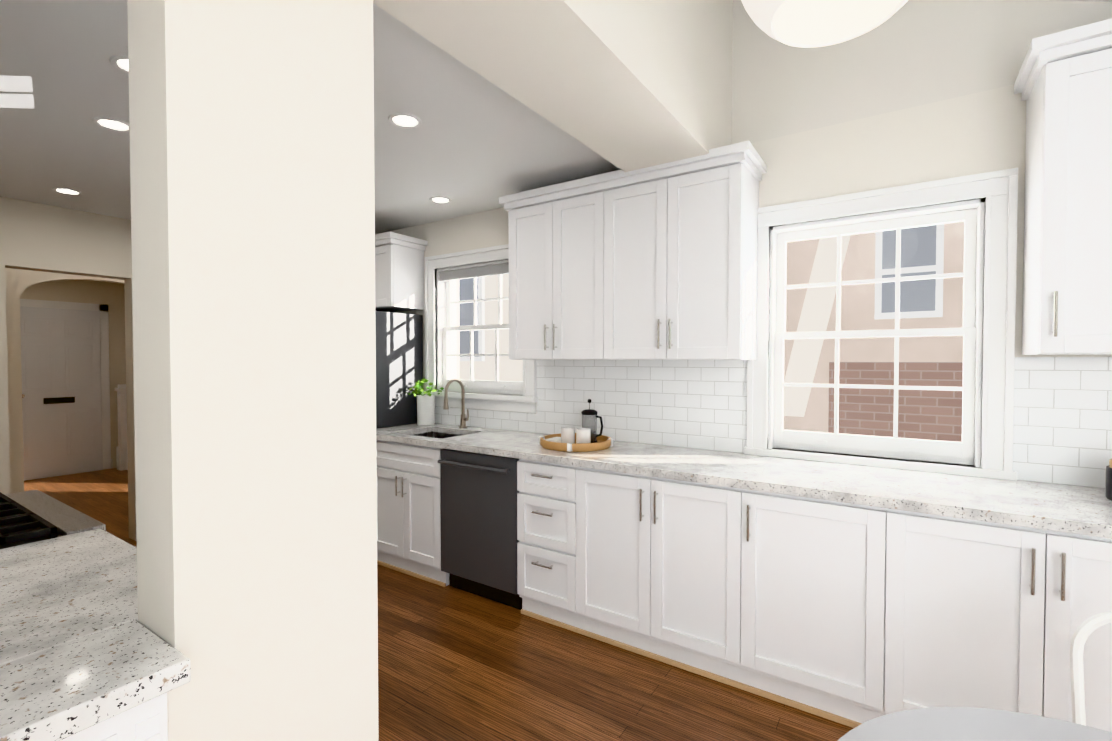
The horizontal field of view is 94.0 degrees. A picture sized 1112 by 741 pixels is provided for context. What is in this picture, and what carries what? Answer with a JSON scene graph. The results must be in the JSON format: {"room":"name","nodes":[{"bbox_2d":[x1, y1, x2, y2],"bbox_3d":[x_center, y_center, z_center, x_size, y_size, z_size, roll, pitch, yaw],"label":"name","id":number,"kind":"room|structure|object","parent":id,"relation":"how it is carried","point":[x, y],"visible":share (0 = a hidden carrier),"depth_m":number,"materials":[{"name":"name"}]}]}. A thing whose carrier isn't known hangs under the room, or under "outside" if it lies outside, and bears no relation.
{"room":"kitchen","nodes":[
{"label":"kitchen","id":0,"kind":"room"},
{"bbox_2d":[5,268,123,492],"bbox_3d":[-4.647,0.055,5.520,0.120,2.500,3.550,1,1,34],"label":"wall","id":1,"kind":"structure","parent":0,"point":[18,282],"depth_m":4.84,"materials":[{"name":"beige paint"}]},
{"bbox_2d":[0,196,135,540],"bbox_3d":[-3.445,0.088,3.930,0.150,2.500,3.050,1,1,34],"label":"wall","id":2,"kind":"structure","parent":0,"point":[34,236],"depth_m":3.70,"materials":[{"name":"beige paint"}]},
{"bbox_2d":[20,280,125,468],"bbox_3d":[-6.071,-0.015,6.475,0.150,2.600,3.850,1,1,34],"label":"wall","id":3,"kind":"structure","parent":0,"point":[111,295],"depth_m":6.75,"materials":[{"name":"beige paint"}]},
{"bbox_2d":[20,299,110,480],"bbox_3d":[-6.038,0.221,6.308,0.094,2.126,0.980,1,1,34],"label":"front door","id":4,"kind":"structure","parent":3,"relation":"in","point":[65,386],"depth_m":6.35,"materials":[{"name":"white paint"}]},
{"bbox_2d":[167,689,175,740],"bbox_3d":[-1.047,0.210,0.489,0.170,2.400,1.110,1,1,34],"label":"wall","id":5,"kind":"structure","parent":0,"point":[171,706],"depth_m":0.91,"materials":[{"name":"white paint"}]},
{"bbox_2d":[60,693,167,740],"bbox_3d":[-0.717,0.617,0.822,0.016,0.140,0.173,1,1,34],"label":"base cabinet","id":6,"kind":"object","parent":5,"relation":"attached to","point":[147,721],"visible":0.81,"depth_m":0.85,"materials":[{"name":"white wood"}]},
{"bbox_2d":[127,0,378,740],"bbox_3d":[-0.621,0.197,1.124,0.170,2.400,0.420,1,1,34],"label":"pier","id":7,"kind":"object","parent":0,"point":[251,123],"visible":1,"depth_m":1.02,"materials":[{"name":"white paint"}]},
{"bbox_2d":[0,0,620,233],"bbox_3d":[-1.889,-1.199,2.857,3.900,0.122,3.050,1,1,34],"label":"ceiling","id":8,"kind":"structure","parent":0,"point":[474,142],"depth_m":2.42,"materials":[{"name":"white paint"}]},
{"bbox_2d":[51,187,82,194],"bbox_3d":[-3.130,-1.147,3.324,0.150,0.006,0.150,1,1,34],"label":"recessed light","id":9,"kind":"object","parent":8,"relation":"in","point":[67,191],"visible":1,"depth_m":3.31,"materials":[{"name":"white"}]},
{"bbox_2d":[92,117,129,131],"bbox_3d":[-2.029,-1.127,2.380,0.150,0.006,0.150,1,1,34],"label":"recessed light","id":10,"kind":"object","parent":8,"relation":"in","point":[113,124],"visible":0.94,"depth_m":2.37,"materials":[{"name":"white"}]},
{"bbox_2d":[109,55,128,73],"bbox_3d":[-1.548,-1.117,1.913,0.150,0.006,0.150,1,1,34],"label":"recessed light","id":11,"kind":"object","parent":8,"relation":"in","point":[122,64],"visible":0.33,"depth_m":1.88,"materials":[{"name":"white"}]},
{"bbox_2d":[388,112,421,128],"bbox_3d":[-0.681,-1.126,2.342,0.150,0.006,0.150,1,1,34],"label":"recessed light","id":12,"kind":"object","parent":8,"relation":"in","point":[404,120],"visible":1,"depth_m":2.34,"materials":[{"name":"white"}]},
{"bbox_2d":[429,196,451,203],"bbox_3d":[-0.780,-1.150,3.505,0.150,0.006,0.150,1,1,34],"label":"recessed light","id":13,"kind":"object","parent":8,"relation":"in","point":[440,199],"visible":1,"depth_m":3.49,"materials":[{"name":"white"}]},
{"bbox_2d":[24,468,853,740],"bbox_3d":[-1.861,1.417,3.043,11.300,0.120,5.000,1,1,34],"label":"floor","id":14,"kind":"structure","parent":0,"point":[455,664],"depth_m":2.28,"materials":[{"name":"brown wood"}]},
{"bbox_2d":[0,489,105,548],"bbox_3d":[-1.837,0.916,1.526,0.760,0.939,0.716,1,1,34],"label":"range","id":15,"kind":"object","parent":14,"relation":"on","point":[30,516],"visible":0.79,"depth_m":1.59,"materials":[{"name":"silver metal"}]},
{"bbox_2d":[115,384,127,470],"bbox_3d":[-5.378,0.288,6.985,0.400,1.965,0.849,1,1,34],"label":"newel post","id":16,"kind":"object","parent":14,"relation":"on","point":[121,457],"visible":0.21,"depth_m":6.65,"materials":[{"name":"white wood"}]},
{"bbox_2d":[375,311,422,428],"bbox_3d":[-1.662,0.447,4.046,0.888,1.772,0.840,1,1,34],"label":"refrigerator","id":17,"kind":"object","parent":14,"relation":"on","point":[399,355],"depth_m":3.93,"materials":[{"name":"grey metal"}]},
{"bbox_2d":[377,453,449,586],"bbox_3d":[-0.823,1.013,3.646,0.679,0.658,0.619,1,1,34],"label":"base cabinet","id":18,"kind":"object","parent":14,"relation":"on","point":[408,492],"depth_m":3.36,"materials":[{"name":"white paint"}]},
{"bbox_2d":[437,449,521,609],"bbox_3d":[-0.307,0.913,3.265,0.595,0.874,0.670,1,1,34],"label":"dishwasher","id":19,"kind":"object","parent":14,"relation":"on","point":[479,540],"visible":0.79,"depth_m":3.02,"materials":[{"name":"grey metal"}]},
{"bbox_2d":[517,459,571,630],"bbox_3d":[0.140,0.917,2.998,0.440,0.876,0.619,1,1,34],"label":"base cabinet","id":20,"kind":"object","parent":14,"relation":"on","point":[544,497],"depth_m":2.77,"materials":[{"name":"white paint"}]},
{"bbox_2d":[572,466,723,681],"bbox_3d":[0.638,0.924,2.663,0.880,0.876,0.619,1,1,34],"label":"base cabinet","id":21,"kind":"object","parent":14,"relation":"on","point":[646,549],"depth_m":2.43,"materials":[{"name":"white paint"}]},
{"bbox_2d":[376,423,1111,538],"bbox_3d":[0.976,0.561,2.418,5.294,0.223,0.638,1,1,34],"label":"countertop","id":22,"kind":"structure","parent":21,"relation":"on","point":[1082,510],"depth_m":2.18,"materials":[{"name":"white stone"}]},
{"bbox_2d":[405,378,443,425],"bbox_3d":[-0.982,0.235,3.964,0.299,0.362,0.215,1,1,34],"label":"planter","id":23,"kind":"object","parent":22,"relation":"on","point":[425,409],"visible":0.96,"depth_m":3.94,"materials":[{"name":"white"}]},
{"bbox_2d":[443,378,468,427],"bbox_3d":[-0.703,0.239,3.718,0.112,0.364,0.218,1,1,34],"label":"faucet","id":24,"kind":"object","parent":22,"relation":"on","point":[463,419],"visible":1,"depth_m":3.77,"materials":[{"name":"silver metal"}]},
{"bbox_2d":[539,399,612,451],"bbox_3d":[0.114,0.302,3.000,0.410,0.268,0.410,1,1,34],"label":"tray","id":25,"kind":"object","parent":22,"relation":"on","point":[586,437],"visible":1,"depth_m":2.97,"materials":[{"name":"brown wood"}]},
{"bbox_2d":[1105,459,1111,500],"bbox_3d":[2.025,0.389,1.821,0.131,0.143,0.131,0,1,-11],"label":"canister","id":26,"kind":"object","parent":22,"relation":"on","point":[1108,493],"visible":0.98,"depth_m":1.83,"materials":[{"name":"black"}]},
{"bbox_2d":[720,486,863,727],"bbox_3d":[1.167,0.932,2.308,0.635,0.876,0.619,1,1,34],"label":"base cabinet","id":27,"kind":"object","parent":14,"relation":"on","point":[851,615],"depth_m":2.09,"materials":[{"name":"white paint"}]},
{"bbox_2d":[838,707,1111,740],"bbox_3d":[0.777,1.037,0.576,0.906,0.737,0.906,1,1,34],"label":"table","id":28,"kind":"object","parent":14,"relation":"on","point":[952,724],"visible":1,"depth_m":0.96,"materials":[{"name":"grey laminate"}]},
{"bbox_2d":[860,505,1111,731],"bbox_3d":[1.740,0.940,1.923,0.983,0.876,0.619,1,1,34],"label":"base cabinet","id":29,"kind":"object","parent":14,"relation":"on","point":[955,612],"depth_m":1.76,"materials":[{"name":"white paint"}]},
{"bbox_2d":[1070,612,1111,725],"bbox_3d":[1.238,0.969,0.905,0.436,0.866,0.479,1,1,30],"label":"cafe chair","id":30,"kind":"object","parent":14,"relation":"on","point":[1085,629],"visible":0.9,"depth_m":1.16,"materials":[{"name":"white metal"}]},
{"bbox_3d":[-1.223,0.958,1.076,0.750,0.876,0.653,1,1,34],"label":"base cabinet","id":31,"kind":"object","parent":14,"relation":"on","visible":0},
{"bbox_2d":[0,528,190,740],"bbox_3d":[-1.137,0.500,0.975,0.994,0.040,0.703,1,1,34],"label":"countertop","id":32,"kind":"structure","parent":31,"relation":"on","point":[82,647],"depth_m":0.92,"materials":[{"name":"white stone"}]},
{"bbox_2d":[373,0,732,171],"bbox_3d":[-0.283,-1.758,1.344,0.440,1.500,3.750,1,1,34],"label":"header beam","id":33,"kind":"structure","parent":0,"point":[627,85],"depth_m":1.90,"materials":[{"name":"white paint"}]},
{"bbox_2d":[375,0,1111,486],"bbox_3d":[0.484,-0.598,3.263,7.400,3.900,0.250,1,1,34],"label":"wall","id":34,"kind":"structure","parent":0,"point":[913,92],"depth_m":2.39,"materials":[{"name":"white paint"}]},
{"bbox_2d":[375,232,427,311],"bbox_3d":[-1.520,-0.758,4.232,0.972,0.540,0.363,1,1,34],"label":"upper cabinet","id":35,"kind":"object","parent":34,"relation":"attached to","point":[399,272],"visible":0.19,"depth_m":3.96,"materials":[{"name":"white paint"}]},
{"bbox_2d":[421,244,537,412],"bbox_3d":[-0.520,-0.302,3.908,1.100,1.171,0.310,1,1,34],"label":"trim","id":36,"kind":"structure","parent":34,"relation":"attached to","point":[435,307],"depth_m":3.98,"materials":[{"name":"white wood"}]},
{"bbox_2d":[443,275,522,390],"bbox_3d":[-0.532,-0.315,3.891,0.836,0.908,0.090,1,1,34],"label":"window","id":37,"kind":"structure","parent":34,"relation":"in","point":[472,383],"depth_m":3.95,"materials":[{"name":"white"}]},
{"bbox_2d":[439,263,508,281],"bbox_3d":[-0.559,-0.731,3.841,0.830,0.071,0.038,1,1,34],"label":"window blind","id":38,"kind":"object","parent":37,"relation":"attached to","point":[484,271],"visible":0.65,"depth_m":3.85,"materials":[{"name":"grey fabric"}]},
{"bbox_2d":[503,176,590,359],"bbox_3d":[0.104,-0.566,3.155,0.730,1.000,0.346,1,1,34],"label":"upper cabinet","id":39,"kind":"object","parent":34,"relation":"attached to","point":[549,226],"depth_m":3.03,"materials":[{"name":"white paint"}]},
{"bbox_2d":[591,141,762,359],"bbox_3d":[0.636,-0.559,2.798,0.791,1.000,0.346,1,1,34],"label":"upper cabinet","id":40,"kind":"object","parent":34,"relation":"attached to","point":[658,262],"depth_m":2.62,"materials":[{"name":"white paint"}]},
{"bbox_2d":[435,357,1111,487],"bbox_3d":[1.157,0.189,2.671,5.305,0.509,0.009,1,1,34],"label":"tile backsplash","id":41,"kind":"structure","parent":34,"relation":"attached to","point":[1062,429],"depth_m":2.86,"materials":[{"name":"white tile"}]},
{"bbox_2d":[773,208,976,458],"bbox_3d":[1.509,-0.169,2.523,0.829,1.103,0.090,1,1,34],"label":"window","id":42,"kind":"structure","parent":34,"relation":"in","point":[964,448],"depth_m":2.46,"materials":[{"name":"white"}]},
{"bbox_2d":[744,168,1017,480],"bbox_3d":[1.527,-0.196,2.550,1.093,1.286,0.285,1,1,34],"label":"trim","id":43,"kind":"structure","parent":34,"relation":"attached to","point":[992,197],"depth_m":2.28,"materials":[{"name":"white wood"}]},
{"bbox_2d":[1022,18,1111,354],"bbox_3d":[2.054,-0.614,1.844,0.537,1.110,0.346,1,1,34],"label":"upper cabinet","id":44,"kind":"object","parent":34,"relation":"attached to","point":[1063,84],"depth_m":1.81,"materials":[{"name":"white paint"}]},
{"bbox_2d":[1066,0,1111,1],"bbox_3d":[1.240,-1.412,0.479,3.060,1.457,4.000,1,1,34],"label":"ceiling","id":45,"kind":"structure","parent":0,"point":[1092,0],"depth_m":2.01,"materials":[{"name":"white paint"}]},
{"bbox_2d":[741,0,907,47],"bbox_3d":[0.573,-1.226,1.051,0.400,0.984,0.400,1,1,34],"label":"globe pendant light","id":46,"kind":"object","parent":45,"relation":"hanging from","point":[807,23],"visible":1,"depth_m":1.20,"materials":[{"name":"white glass"}]},
{"label":"outside","id":47,"kind":"structure","parent":0,"visible":0},
{"bbox_2d":[459,222,963,441],"bbox_3d":[0.770,-2.700,5.708,18.000,10.000,0.300,1,1,34],"label":"neighbouring house","id":48,"kind":"structure","parent":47,"point":[849,407],"depth_m":4.40,"materials":[{"name":"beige brick"}]}
]}

